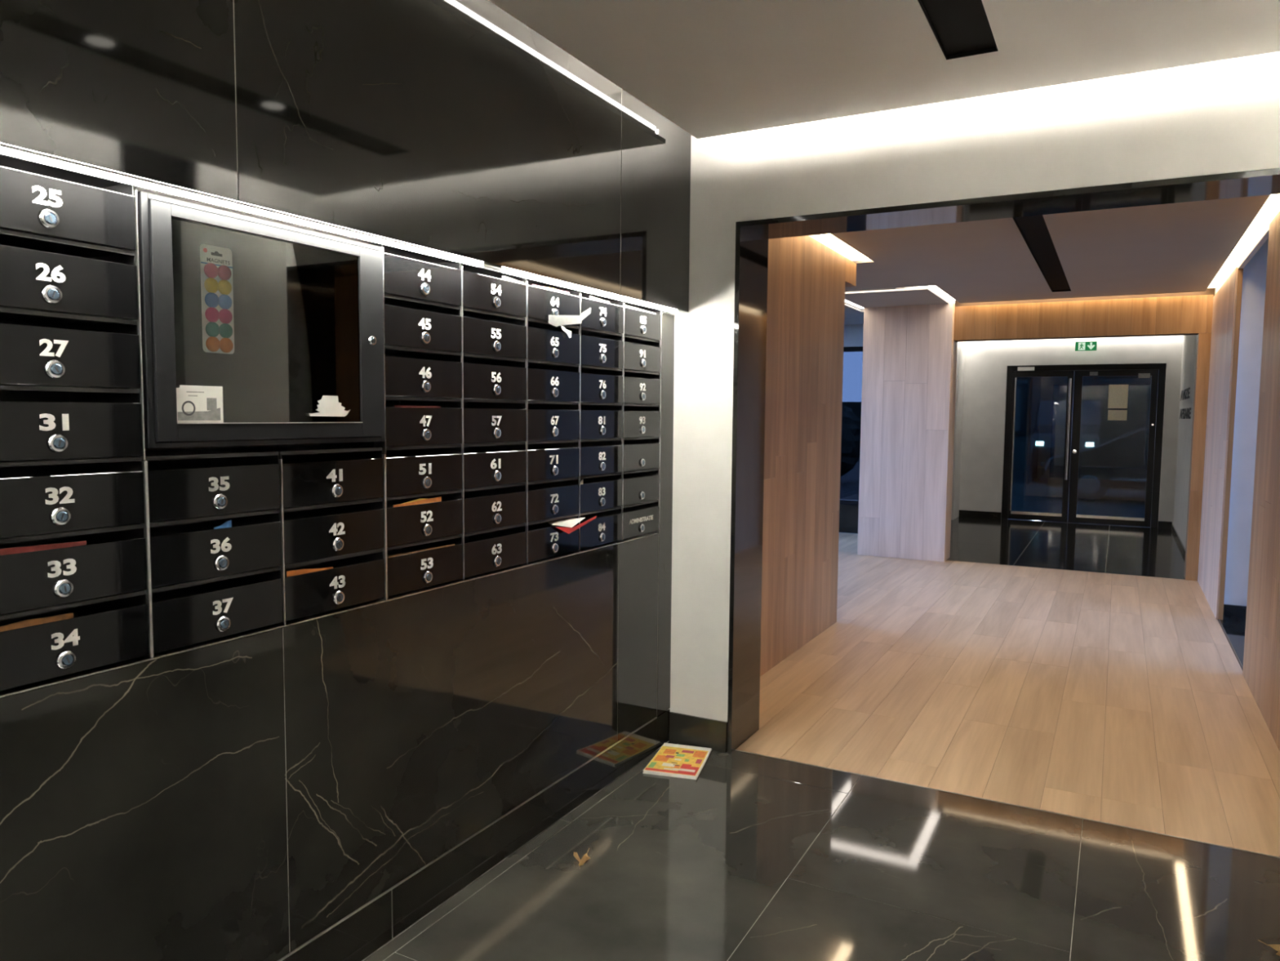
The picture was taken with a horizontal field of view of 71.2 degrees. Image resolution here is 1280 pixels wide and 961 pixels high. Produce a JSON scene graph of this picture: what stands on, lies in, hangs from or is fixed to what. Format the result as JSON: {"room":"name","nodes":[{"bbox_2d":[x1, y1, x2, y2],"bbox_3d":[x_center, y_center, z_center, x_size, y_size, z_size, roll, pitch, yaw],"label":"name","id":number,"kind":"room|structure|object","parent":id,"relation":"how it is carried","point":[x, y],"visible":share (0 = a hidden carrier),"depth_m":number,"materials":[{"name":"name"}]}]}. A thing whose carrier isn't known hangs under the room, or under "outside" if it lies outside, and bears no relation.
{"room":"apartment building lobby","nodes":[
{"label":"apartment building lobby","id":0,"kind":"room"},
{"bbox_2d":[0,0,691,960],"bbox_3d":[-1.494,-0.087,1.329,0.500,2.950,6.340,3,5,28],"label":"wall","id":1,"kind":"structure","parent":0,"point":[313,787],"depth_m":2.29,"materials":[{"name":"tile"}]},
{"bbox_2d":[0,589,149,690],"bbox_3d":[-1.209,0.301,1.772,0.259,0.136,0.334,3,5,28],"label":"mailbox","id":2,"kind":"object","parent":1,"relation":"attached to","point":[102,631],"visible":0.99,"depth_m":1.74,"materials":[{"name":"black metal"}]},
{"bbox_2d":[0,612,73,631],"bbox_3d":[-1.141,0.290,1.655,0.002,0.062,0.180,3,5,28],"label":"letter","id":3,"kind":"object","parent":2,"relation":"attached to","point":[30,622],"visible":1,"depth_m":1.67,"materials":[{"name":"paper"}]},
{"bbox_2d":[0,523,146,614],"bbox_3d":[-1.208,0.163,1.762,0.259,0.136,0.334,3,5,28],"label":"mailbox","id":4,"kind":"object","parent":2,"relation":"on","point":[112,561],"visible":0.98,"depth_m":1.73,"materials":[{"name":"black metal"}]},
{"bbox_2d":[0,540,86,555],"bbox_3d":[-1.128,0.150,1.667,0.002,0.062,0.190,3,5,28],"label":"letter","id":5,"kind":"object","parent":4,"relation":"attached to","point":[41,547],"visible":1,"depth_m":1.67,"materials":[{"name":"red paper"}]},
{"bbox_2d":[0,456,144,537],"bbox_3d":[-1.207,0.025,1.752,0.259,0.136,0.334,3,5,28],"label":"mailbox","id":6,"kind":"object","parent":4,"relation":"on","point":[40,496],"visible":1,"depth_m":1.73,"materials":[{"name":"black metal"}]},
{"bbox_2d":[0,385,142,461],"bbox_3d":[-1.205,-0.113,1.741,0.259,0.136,0.334,3,5,28],"label":"mailbox","id":7,"kind":"object","parent":6,"relation":"on","point":[37,423],"visible":1,"depth_m":1.72,"materials":[{"name":"black metal"}]},
{"bbox_2d":[0,306,140,388],"bbox_3d":[-1.204,-0.251,1.731,0.259,0.136,0.334,3,5,28],"label":"mailbox","id":8,"kind":"object","parent":7,"relation":"on","point":[37,348],"visible":0.98,"depth_m":1.71,"materials":[{"name":"black metal"}]},
{"bbox_2d":[0,228,137,319],"bbox_3d":[-1.203,-0.389,1.721,0.259,0.136,0.334,3,5,28],"label":"mailbox","id":9,"kind":"object","parent":8,"relation":"on","point":[37,273],"visible":0.98,"depth_m":1.70,"materials":[{"name":"black metal"}]},
{"bbox_2d":[0,153,136,251],"bbox_3d":[-1.202,-0.527,1.711,0.259,0.136,0.334,3,5,28],"label":"mailbox","id":10,"kind":"object","parent":9,"relation":"on","point":[37,198],"visible":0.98,"depth_m":1.69,"materials":[{"name":"black metal"}]},
{"bbox_2d":[151,565,283,653],"bbox_3d":[-1.048,0.281,2.073,0.259,0.136,0.331,3,5,28],"label":"mailbox","id":11,"kind":"object","parent":1,"relation":"attached to","point":[191,612],"visible":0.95,"depth_m":2.02,"materials":[{"name":"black metal"}]},
{"bbox_2d":[149,508,281,588],"bbox_3d":[-1.047,0.142,2.062,0.259,0.136,0.331,3,5,28],"label":"mailbox","id":12,"kind":"object","parent":11,"relation":"on","point":[183,550],"visible":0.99,"depth_m":2.01,"materials":[{"name":"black metal"}]},
{"bbox_2d":[142,448,280,522],"bbox_3d":[-1.046,0.004,2.052,0.259,0.136,0.331,3,5,28],"label":"mailbox","id":13,"kind":"object","parent":12,"relation":"on","point":[198,482],"visible":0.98,"depth_m":2.01,"materials":[{"name":"black metal"}]},
{"bbox_2d":[0,144,484,266],"bbox_3d":[-1.610,-0.504,0.595,0.024,0.010,4.790,3,5,28],"label":"led strip","id":14,"kind":"object","parent":1,"relation":"attached to","point":[6,150],"visible":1,"depth_m":1.89,"materials":[{"name":"white plastic"}]},
{"bbox_2d":[284,547,384,621],"bbox_3d":[-0.888,0.260,2.371,0.259,0.136,0.335,3,5,28],"label":"mailbox","id":15,"kind":"object","parent":1,"relation":"attached to","point":[358,577],"visible":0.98,"depth_m":2.32,"materials":[{"name":"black metal"}]},
{"bbox_2d":[286,566,333,577],"bbox_3d":[-0.826,0.248,2.242,0.002,0.064,0.145,3,5,28],"label":"letter","id":16,"kind":"object","parent":15,"relation":"attached to","point":[295,572],"visible":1,"depth_m":2.22,"materials":[{"name":"orange paper"}]},
{"bbox_2d":[283,497,384,564],"bbox_3d":[-0.887,0.122,2.361,0.259,0.136,0.335,3,5,28],"label":"mailbox","id":17,"kind":"object","parent":15,"relation":"on","point":[322,531],"visible":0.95,"depth_m":2.31,"materials":[{"name":"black metal"}]},
{"bbox_2d":[221,445,383,507],"bbox_3d":[-0.886,-0.016,2.350,0.259,0.136,0.335,3,5,28],"label":"mailbox","id":18,"kind":"object","parent":17,"relation":"on","point":[312,475],"visible":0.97,"depth_m":2.31,"materials":[{"name":"black metal"}]},
{"bbox_2d":[129,190,662,657],"bbox_3d":[-0.563,-0.168,2.725,0.043,0.957,2.691,3,5,28],"label":"mailbox dividers","id":19,"kind":"object","parent":1,"relation":"attached to","point":[376,444],"visible":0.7,"depth_m":2.44,"materials":[{"name":"metal"}]},
{"bbox_2d":[128,191,385,448],"bbox_3d":[-0.904,-0.348,2.149,0.148,0.520,0.674,3,5,28],"label":"notice board","id":20,"kind":"object","parent":19,"relation":"attached to","point":[308,304],"visible":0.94,"depth_m":2.11,"materials":[{"name":"metal"}]},
{"bbox_2d":[176,385,223,422],"bbox_3d":[-0.956,-0.165,1.935,0.003,0.080,0.124,3,5,28],"label":"flyer","id":21,"kind":"object","parent":20,"relation":"attached to","point":[194,403],"visible":1,"depth_m":1.94,"materials":[{"name":"white paper"}]},
{"bbox_2d":[182,400,195,415],"bbox_3d":[-0.967,-0.155,1.916,0.001,0.032,0.032,3,5,28],"label":"print","id":22,"kind":"object","parent":21,"relation":"attached to","point":[188,406],"depth_m":1.92},
{"bbox_2d":[200,244,234,354],"bbox_3d":[-0.940,-0.403,1.997,0.010,0.236,0.080,3,5,28],"label":"card","id":23,"kind":"object","parent":20,"relation":"attached to","point":[215,262],"visible":1,"depth_m":1.99,"materials":[{"name":"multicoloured paper"}]},
{"bbox_2d":[206,257,230,265],"bbox_3d":[-0.941,-0.489,1.996,0.001,0.009,0.058,3,5,28],"label":"print","id":24,"kind":"object","parent":23,"relation":"on","point":[210,260],"depth_m":2.00},
{"bbox_2d":[308,395,350,416],"bbox_3d":[-0.783,-0.188,2.260,0.001,0.052,0.136,3,5,28],"label":"paper stack","id":25,"kind":"object","parent":20,"relation":"attached to","point":[328,406],"visible":1,"depth_m":2.26,"materials":[{"name":"white paper"}]},
{"bbox_2d":[386,534,462,596],"bbox_3d":[-0.728,0.239,2.669,0.259,0.136,0.325,3,5,28],"label":"mailbox","id":26,"kind":"object","parent":1,"relation":"attached to","point":[408,572],"visible":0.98,"depth_m":2.62,"materials":[{"name":"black metal"}]},
{"bbox_2d":[386,488,462,546],"bbox_3d":[-0.727,0.101,2.658,0.259,0.136,0.325,3,5,28],"label":"mailbox","id":27,"kind":"object","parent":26,"relation":"on","point":[406,524],"visible":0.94,"depth_m":2.60,"materials":[{"name":"black metal"}]},
{"bbox_2d":[320,444,462,497],"bbox_3d":[-0.726,-0.037,2.648,0.259,0.136,0.325,3,5,28],"label":"mailbox","id":28,"kind":"object","parent":27,"relation":"on","point":[422,468],"visible":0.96,"depth_m":2.60,"materials":[{"name":"black metal"}]},
{"bbox_2d":[320,396,462,446],"bbox_3d":[-0.725,-0.175,2.638,0.259,0.136,0.325,3,5,28],"label":"mailbox","id":29,"kind":"object","parent":28,"relation":"on","point":[404,426],"visible":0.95,"depth_m":2.58,"materials":[{"name":"black metal"}]},
{"bbox_2d":[384,345,462,398],"bbox_3d":[-0.724,-0.313,2.628,0.259,0.136,0.325,3,5,28],"label":"mailbox","id":30,"kind":"object","parent":29,"relation":"on","point":[410,372],"visible":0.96,"depth_m":2.58,"materials":[{"name":"black metal"}]},
{"bbox_2d":[383,293,461,352],"bbox_3d":[-0.722,-0.451,2.618,0.259,0.136,0.325,3,5,28],"label":"mailbox","id":31,"kind":"object","parent":30,"relation":"on","point":[409,322],"visible":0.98,"depth_m":2.56,"materials":[{"name":"black metal"}]},
{"bbox_2d":[368,242,461,306],"bbox_3d":[-0.721,-0.590,2.607,0.259,0.136,0.325,3,5,28],"label":"mailbox","id":32,"kind":"object","parent":31,"relation":"on","point":[407,273],"visible":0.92,"depth_m":2.55,"materials":[{"name":"black metal"}]},
{"bbox_2d":[393,496,441,506],"bbox_3d":[-0.640,0.085,2.577,0.002,0.066,0.200,3,5,28],"label":"letter","id":33,"kind":"object","parent":27,"relation":"attached to","point":[421,500],"visible":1,"depth_m":2.58,"materials":[{"name":"orange paper"}]},
{"bbox_2d":[464,523,526,577],"bbox_3d":[-0.572,0.219,2.961,0.259,0.136,0.332,3,5,28],"label":"mailbox","id":34,"kind":"object","parent":1,"relation":"attached to","point":[487,550],"visible":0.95,"depth_m":2.92,"materials":[{"name":"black metal"}]},
{"bbox_2d":[463,482,526,533],"bbox_3d":[-0.570,0.081,2.951,0.259,0.136,0.332,3,5,28],"label":"mailbox","id":35,"kind":"object","parent":34,"relation":"on","point":[490,507],"visible":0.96,"depth_m":2.91,"materials":[{"name":"black metal"}]},
{"bbox_2d":[463,441,526,488],"bbox_3d":[-0.569,-0.057,2.941,0.259,0.136,0.332,3,5,28],"label":"mailbox","id":36,"kind":"object","parent":35,"relation":"on","point":[486,464],"visible":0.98,"depth_m":2.90,"materials":[{"name":"black metal"}]},
{"bbox_2d":[463,399,526,443],"bbox_3d":[-0.568,-0.195,2.930,0.259,0.136,0.332,3,5,28],"label":"mailbox","id":37,"kind":"object","parent":36,"relation":"on","point":[485,420],"visible":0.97,"depth_m":2.89,"materials":[{"name":"black metal"}]},
{"bbox_2d":[462,353,526,399],"bbox_3d":[-0.567,-0.334,2.920,0.259,0.136,0.332,3,5,28],"label":"mailbox","id":38,"kind":"object","parent":37,"relation":"on","point":[485,377],"visible":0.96,"depth_m":2.88,"materials":[{"name":"black metal"}]},
{"bbox_2d":[462,306,526,359],"bbox_3d":[-0.565,-0.472,2.910,0.259,0.136,0.332,3,5,28],"label":"mailbox","id":39,"kind":"object","parent":38,"relation":"on","point":[486,333],"visible":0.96,"depth_m":2.86,"materials":[{"name":"black metal"}]},
{"bbox_2d":[460,262,526,317],"bbox_3d":[-0.564,-0.610,2.900,0.259,0.136,0.332,3,5,28],"label":"mailbox","id":40,"kind":"object","parent":39,"relation":"on","point":[484,288],"visible":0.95,"depth_m":2.84,"materials":[{"name":"black metal"}]},
{"bbox_2d":[527,513,578,562],"bbox_3d":[-0.413,0.199,3.257,0.259,0.136,0.333,3,5,28],"label":"mailbox","id":41,"kind":"object","parent":1,"relation":"attached to","point":[544,540],"visible":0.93,"depth_m":3.19,"materials":[{"name":"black metal"}]},
{"bbox_2d":[527,476,578,522],"bbox_3d":[-0.412,0.060,3.247,0.259,0.136,0.333,3,5,28],"label":"mailbox","id":42,"kind":"object","parent":41,"relation":"on","point":[558,497],"visible":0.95,"depth_m":3.20,"materials":[{"name":"black metal"}]},
{"bbox_2d":[527,439,579,481],"bbox_3d":[-0.410,-0.078,3.237,0.259,0.136,0.333,3,5,28],"label":"mailbox","id":43,"kind":"object","parent":42,"relation":"on","point":[548,460],"visible":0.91,"depth_m":3.19,"materials":[{"name":"black metal"}]},
{"bbox_2d":[527,400,579,440],"bbox_3d":[-0.409,-0.216,3.227,0.259,0.136,0.333,3,5,28],"label":"mailbox","id":44,"kind":"object","parent":43,"relation":"on","point":[546,420],"visible":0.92,"depth_m":3.19,"materials":[{"name":"black metal"}]},
{"bbox_2d":[512,360,579,401],"bbox_3d":[-0.408,-0.354,3.216,0.259,0.136,0.333,3,5,28],"label":"mailbox","id":45,"kind":"object","parent":44,"relation":"on","point":[547,381],"visible":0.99,"depth_m":3.17,"materials":[{"name":"black metal"}]},
{"bbox_2d":[527,318,579,364],"bbox_3d":[-0.407,-0.492,3.206,0.259,0.136,0.333,3,5,28],"label":"mailbox","id":46,"kind":"object","parent":45,"relation":"on","point":[546,342],"visible":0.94,"depth_m":3.15,"materials":[{"name":"black metal"}]},
{"bbox_2d":[525,277,579,326],"bbox_3d":[-0.406,-0.630,3.196,0.259,0.136,0.333,3,5,28],"label":"mailbox","id":47,"kind":"object","parent":46,"relation":"on","point":[542,303],"visible":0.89,"depth_m":3.12,"materials":[{"name":"black metal"}]},
{"bbox_2d":[548,306,591,337],"bbox_3d":[-0.248,-0.576,3.224,0.009,0.128,0.292,3,5,26],"label":"paper","id":48,"kind":"object","parent":47,"relation":"attached to","point":[554,320],"visible":1,"depth_m":3.20,"materials":[{"name":"white paper"}]},
{"bbox_2d":[548,515,596,533],"bbox_3d":[-0.251,0.166,3.312,0.050,0.048,0.310,3,5,28],"label":"leaflet","id":49,"kind":"object","parent":41,"relation":"in","point":[570,522],"visible":0.97,"depth_m":3.27,"materials":[{"name":"white paper"}]},
{"bbox_2d":[499,268,677,313],"bbox_3d":[-0.138,-0.695,3.342,0.024,0.010,1.235,3,5,28],"label":"led strip","id":50,"kind":"object","parent":1,"relation":"attached to","point":[504,270],"visible":1,"depth_m":3.19,"materials":[{"name":"white plastic"}]},
{"bbox_2d":[580,506,622,549],"bbox_3d":[-0.256,0.178,3.550,0.259,0.136,0.325,3,5,28],"label":"mailbox","id":51,"kind":"object","parent":1,"relation":"attached to","point":[606,527],"visible":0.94,"depth_m":3.51,"materials":[{"name":"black metal"}]},
{"bbox_2d":[580,471,622,512],"bbox_3d":[-0.255,0.040,3.540,0.259,0.136,0.325,3,5,28],"label":"mailbox","id":52,"kind":"object","parent":51,"relation":"on","point":[604,491],"visible":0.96,"depth_m":3.50,"materials":[{"name":"black metal"}]},
{"bbox_2d":[580,437,622,475],"bbox_3d":[-0.253,-0.098,3.530,0.259,0.136,0.325,3,5,28],"label":"mailbox","id":53,"kind":"object","parent":52,"relation":"on","point":[597,455],"visible":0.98,"depth_m":3.49,"materials":[{"name":"black metal"}]},
{"bbox_2d":[580,402,622,439],"bbox_3d":[-0.252,-0.236,3.519,0.259,0.136,0.325,3,5,28],"label":"mailbox","id":54,"kind":"object","parent":53,"relation":"on","point":[597,420],"visible":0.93,"depth_m":3.48,"materials":[{"name":"black metal"}]},
{"bbox_2d":[567,364,622,403],"bbox_3d":[-0.251,-0.374,3.509,0.259,0.136,0.325,3,5,28],"label":"mailbox","id":55,"kind":"object","parent":54,"relation":"on","point":[598,384],"visible":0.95,"depth_m":3.47,"materials":[{"name":"black metal"}]},
{"bbox_2d":[580,327,623,368],"bbox_3d":[-0.250,-0.512,3.499,0.259,0.136,0.325,3,5,28],"label":"mailbox","id":56,"kind":"object","parent":55,"relation":"on","point":[602,348],"visible":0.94,"depth_m":3.45,"materials":[{"name":"black metal"}]},
{"bbox_2d":[578,290,623,333],"bbox_3d":[-0.248,-0.650,3.489,0.259,0.136,0.325,3,5,28],"label":"mailbox","id":57,"kind":"object","parent":56,"relation":"on","point":[605,317],"visible":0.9,"depth_m":3.44,"materials":[{"name":"black metal"}]},
{"bbox_2d":[622,499,658,539],"bbox_3d":[-0.100,0.158,3.840,0.259,0.136,0.327,3,5,28],"label":"mailbox","id":58,"kind":"object","parent":1,"relation":"attached to","point":[642,517],"visible":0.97,"depth_m":3.80,"materials":[{"name":"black metal"}]},
{"bbox_2d":[622,468,659,505],"bbox_3d":[-0.099,0.020,3.830,0.259,0.136,0.327,3,5,28],"label":"mailbox","id":59,"kind":"object","parent":58,"relation":"on","point":[640,486],"visible":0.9,"depth_m":3.79,"materials":[{"name":"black metal"}]},
{"bbox_2d":[623,436,659,471],"bbox_3d":[-0.098,-0.118,3.820,0.259,0.136,0.327,3,5,28],"label":"mailbox","id":60,"kind":"object","parent":59,"relation":"on","point":[639,452],"visible":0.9,"depth_m":3.78,"materials":[{"name":"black metal"}]},
{"bbox_2d":[623,404,659,437],"bbox_3d":[-0.097,-0.256,3.810,0.259,0.136,0.327,3,5,28],"label":"mailbox","id":61,"kind":"object","parent":60,"relation":"on","point":[639,420],"visible":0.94,"depth_m":3.77,"materials":[{"name":"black metal"}]},
{"bbox_2d":[623,368,660,404],"bbox_3d":[-0.095,-0.394,3.800,0.259,0.136,0.327,3,5,28],"label":"mailbox","id":62,"kind":"object","parent":61,"relation":"on","point":[640,387],"visible":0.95,"depth_m":3.76,"materials":[{"name":"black metal"}]},
{"bbox_2d":[624,334,660,372],"bbox_3d":[-0.094,-0.532,3.789,0.259,0.136,0.327,3,5,28],"label":"mailbox","id":63,"kind":"object","parent":62,"relation":"on","point":[641,353],"visible":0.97,"depth_m":3.74,"materials":[{"name":"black metal"}]},
{"bbox_2d":[622,301,661,340],"bbox_3d":[-0.093,-0.671,3.779,0.259,0.136,0.327,3,5,28],"label":"mailbox","id":64,"kind":"object","parent":63,"relation":"on","point":[639,323],"visible":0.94,"depth_m":3.73,"materials":[{"name":"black metal"}]},
{"bbox_2d":[361,516,1279,960],"bbox_3d":[1.847,1.117,5.794,6.100,0.050,17.000,3,5,28],"label":"floor","id":65,"kind":"structure","parent":0,"point":[754,857],"depth_m":3.48,"materials":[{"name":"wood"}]},
{"bbox_2d":[642,742,711,779],"bbox_3d":[0.167,1.210,3.875,0.230,0.016,0.334,2,4,16],"label":"magazine","id":66,"kind":"object","parent":65,"relation":"on","point":[674,760],"visible":1,"depth_m":3.85,"materials":[{"name":"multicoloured paper"}]},
{"bbox_2d":[644,767,677,773],"bbox_3d":[0.089,1.214,3.747,0.138,0.001,0.051,3,5,28],"label":"print","id":67,"kind":"object","parent":66,"relation":"on","point":[647,770],"depth_m":3.75},
{"bbox_2d":[653,754,669,761],"bbox_3d":[0.096,1.204,3.879,0.056,0.001,0.065,2,4,17],"label":"print","id":68,"kind":"object","parent":66,"relation":"on","point":[657,757],"depth_m":3.88},
{"bbox_2d":[676,764,698,775],"bbox_3d":[0.202,1.215,3.750,0.094,0.001,0.103,3,5,28],"label":"print","id":69,"kind":"object","parent":66,"relation":"on","point":[682,770],"depth_m":3.75},
{"bbox_2d":[692,750,706,757],"bbox_3d":[0.262,1.201,3.923,0.051,0.002,0.067,2,4,16],"label":"print","id":70,"kind":"object","parent":66,"relation":"on","point":[695,753],"depth_m":3.93},
{"bbox_2d":[760,235,845,676],"bbox_3d":[0.669,-0.211,5.497,0.487,2.620,2.391,3,5,28],"label":"wood wall panel","id":71,"kind":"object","parent":65,"relation":"on","point":[805,317],"depth_m":5.62,"materials":[{"name":"brown wood"}]},
{"bbox_2d":[857,302,957,561],"bbox_3d":[2.852,-0.511,9.547,0.906,2.660,0.350,3,5,28],"label":"pillar","id":72,"kind":"structure","parent":65,"relation":"on","point":[909,368],"depth_m":9.38,"materials":[{"name":"brown wood"}]},
{"bbox_2d":[735,749,1279,857],"bbox_3d":[1.383,1.266,3.513,2.162,0.021,0.005,3,5,28],"label":"trim","id":73,"kind":"structure","parent":65,"relation":"on","point":[735,749],"depth_m":3.45,"materials":[{"name":"metal"}]},
{"bbox_2d":[1184,333,1211,580],"bbox_3d":[5.202,-0.212,8.337,0.107,2.284,0.200,3,5,28],"label":"wood wall panel","id":74,"kind":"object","parent":65,"relation":"on","point":[1200,397],"depth_m":8.26,"materials":[{"name":"brown wood"}]},
{"bbox_2d":[808,233,867,260],"bbox_3d":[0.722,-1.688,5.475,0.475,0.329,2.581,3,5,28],"label":"ceiling light","id":75,"kind":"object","parent":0,"point":[820,237],"depth_m":6.08,"materials":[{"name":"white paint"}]},
{"bbox_2d":[844,257,856,287],"bbox_3d":[1.312,-1.517,6.587,0.487,0.165,0.289,3,5,28],"label":"trim","id":76,"kind":"structure","parent":75,"relation":"attached to","point":[851,266],"depth_m":6.48,"materials":[{"name":"brown wood"}]},
{"bbox_2d":[843,302,863,346],"bbox_3d":[2.685,-1.990,11.416,1.930,0.570,0.140,3,5,28],"label":"wall","id":77,"kind":"structure","parent":0,"point":[853,334],"depth_m":11.33,"materials":[{"name":"white paint"}]},
{"bbox_2d":[839,346,862,505],"bbox_3d":[2.660,-0.698,11.496,1.920,2.018,0.060,3,5,28],"label":"window","id":78,"kind":"structure","parent":77,"relation":"in","point":[852,356],"depth_m":11.46,"materials":[{"name":"blue glass"}]},
{"bbox_2d":[488,0,1279,138],"bbox_3d":[-0.242,-1.223,0.653,2.095,0.018,5.970,3,5,28],"label":"ceiling","id":79,"kind":"structure","parent":0,"point":[710,68],"depth_m":2.81,"materials":[{"name":"white paint"}]},
{"bbox_2d":[917,0,998,60],"bbox_3d":[-0.020,-1.266,0.844,0.157,0.080,4.618,3,5,28],"label":"channel","id":80,"kind":"object","parent":79,"relation":"attached to","point":[961,28],"visible":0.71,"depth_m":2.69,"materials":[{"name":"black metal"}]},
{"bbox_2d":[844,253,955,303],"bbox_3d":[1.827,-1.894,5.482,6.300,0.099,17.300,3,5,28],"label":"ceiling","id":81,"kind":"structure","parent":0,"point":[854,257],"depth_m":10.22,"materials":[{"name":"white paint"}]},
{"bbox_2d":[895,286,964,519],"bbox_3d":[3.798,-0.801,11.606,0.115,2.950,4.198,3,5,28],"label":"wall","id":82,"kind":"structure","parent":0,"point":[961,345],"depth_m":13.11,"materials":[{"name":"white paint"}]},
{"bbox_2d":[839,504,858,533],"bbox_3d":[2.663,0.488,11.599,1.930,0.360,0.140,3,5,28],"label":"baseboard","id":83,"kind":"structure","parent":82,"relation":"attached to","point":[848,513],"depth_m":11.51,"materials":[{"name":"black stone"}]},
{"bbox_2d":[667,51,1279,721],"bbox_3d":[1.217,-0.233,3.637,2.900,2.950,0.335,3,5,28],"label":"wall","id":84,"kind":"structure","parent":0,"point":[1220,117],"depth_m":3.55,"materials":[{"name":"white paint"}]},
{"bbox_2d":[668,711,727,752],"bbox_3d":[0.261,1.138,4.046,0.284,0.138,0.014,3,5,28],"label":"baseboard","id":85,"kind":"structure","parent":84,"relation":"attached to","point":[683,729],"depth_m":4.04,"materials":[{"name":"black stone"}]},
{"bbox_2d":[727,221,768,752],"bbox_3d":[0.489,0.044,4.051,0.020,2.322,0.347,3,5,28],"label":"trim","id":86,"kind":"structure","parent":84,"relation":"attached to","point":[751,268],"depth_m":4.01,"materials":[{"name":"black stone"}]},
{"bbox_2d":[740,167,1279,239],"bbox_3d":[1.454,-1.054,3.435,2.163,0.022,0.307,3,5,28],"label":"trim","id":87,"kind":"structure","parent":84,"relation":"attached to","point":[1264,181],"depth_m":3.37,"materials":[{"name":"black stone"}]},
{"bbox_2d":[830,194,1271,324],"bbox_3d":[2.137,-1.694,7.433,4.630,0.018,7.300,3,5,28],"label":"ceiling","id":88,"kind":"structure","parent":0,"point":[1180,247],"depth_m":6.34,"materials":[{"name":"beige paint"}]},
{"bbox_2d":[928,285,955,300],"bbox_3d":[2.490,-1.806,8.677,0.964,0.005,1.355,3,5,28],"label":"recessed light","id":89,"kind":"object","parent":88,"relation":"in","point":[935,288],"visible":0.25,"depth_m":8.52,"materials":[{"name":"white plastic"}]},
{"bbox_2d":[1012,214,1071,292],"bbox_3d":[2.716,-1.617,6.048,0.158,0.080,4.798,3,5,28],"label":"channel","id":90,"kind":"object","parent":88,"relation":"attached to","point":[1033,229],"visible":0.45,"depth_m":6.19,"materials":[{"name":"black metal"}]},
{"bbox_2d":[953,288,1214,342],"bbox_3d":[4.268,-1.724,8.732,2.254,0.655,0.200,3,5,28],"label":"wood wall panel","id":91,"kind":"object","parent":88,"relation":"attached to","point":[1184,313],"depth_m":8.61,"materials":[{"name":"brown wood"}]},
{"bbox_2d":[1208,193,1279,288],"bbox_3d":[3.816,-1.565,5.581,0.080,0.005,5.630,3,5,28],"label":"recessed light","id":92,"kind":"object","parent":88,"relation":"in","point":[1273,200],"visible":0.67,"depth_m":5.75,"materials":[{"name":"white plastic"}]},
{"bbox_2d":[959,335,1183,526],"bbox_3d":[6.118,-0.871,12.830,3.050,2.950,0.150,3,5,28],"label":"wall","id":93,"kind":"structure","parent":0,"point":[986,363],"depth_m":13.11,"materials":[{"name":"white paint"}]},
{"bbox_2d":[958,510,1172,528],"bbox_3d":[6.047,0.554,12.874,2.774,0.100,0.014,3,5,28],"label":"baseboard","id":94,"kind":"structure","parent":93,"relation":"attached to","point":[985,514],"depth_m":13.33,"materials":[{"name":"black stone"}]},
{"bbox_2d":[1001,363,1166,528],"bbox_3d":[6.263,-0.513,12.723,2.013,2.255,0.146,3,5,28],"label":"door","id":95,"kind":"structure","parent":93,"relation":"in","point":[1113,467],"depth_m":12.72,"materials":[{"name":"black paint"}]},
{"bbox_2d":[1107,409,1127,420],"bbox_3d":[6.673,-0.912,12.502,0.235,0.144,0.003,3,5,28],"label":"paper","id":96,"kind":"object","parent":95,"relation":"attached to","point":[1113,415],"visible":1,"depth_m":12.50,"materials":[{"name":"beige paper"}]},
{"bbox_2d":[1107,384,1128,408],"bbox_3d":[6.674,-1.172,12.484,0.240,0.332,0.003,3,5,28],"label":"paper","id":97,"kind":"object","parent":95,"relation":"attached to","point":[1117,393],"visible":1,"depth_m":12.48,"materials":[{"name":"beige paper"}]},
{"bbox_2d":[1173,201,1279,751],"bbox_3d":[4.964,-0.493,7.601,0.160,2.950,10.183,3,5,28],"label":"wall","id":98,"kind":"structure","parent":0,"point":[1261,657],"depth_m":5.26,"materials":[{"name":"white paint"}]},
{"bbox_2d":[1171,524,1185,556],"bbox_3d":[6.289,0.762,10.379,0.014,0.060,4.198,3,5,28],"label":"baseboard","id":99,"kind":"structure","parent":98,"relation":"attached to","point":[1173,528],"depth_m":10.79,"materials":[{"name":"black stone"}]},
{"bbox_2d":[1223,238,1268,605],"bbox_3d":[5.022,-0.404,6.405,1.304,2.950,0.145,3,5,28],"label":"wall","id":100,"kind":"structure","parent":0,"point":[1254,278],"depth_m":6.61,"materials":[{"name":"white paint"}]},
{"bbox_2d":[1222,604,1246,621],"bbox_3d":[4.923,1.013,6.465,1.194,0.112,0.014,3,5,28],"label":"baseboard","id":101,"kind":"structure","parent":100,"relation":"attached to","point":[1236,612],"depth_m":6.71,"materials":[{"name":"black stone"}]},
{"bbox_3d":[5.074,-1.887,10.801,2.590,0.018,4.060,3,5,28],"label":"ceiling","id":102,"kind":"structure","parent":0,"visible":0},
{"bbox_2d":[1075,337,1097,351],"bbox_3d":[6.175,-1.891,12.381,0.266,0.188,0.032,3,5,28],"label":"exit sign","id":103,"kind":"object","parent":102,"relation":"hanging from","point":[1086,345],"visible":0.94,"depth_m":12.37,"materials":[{"name":"green plastic"}]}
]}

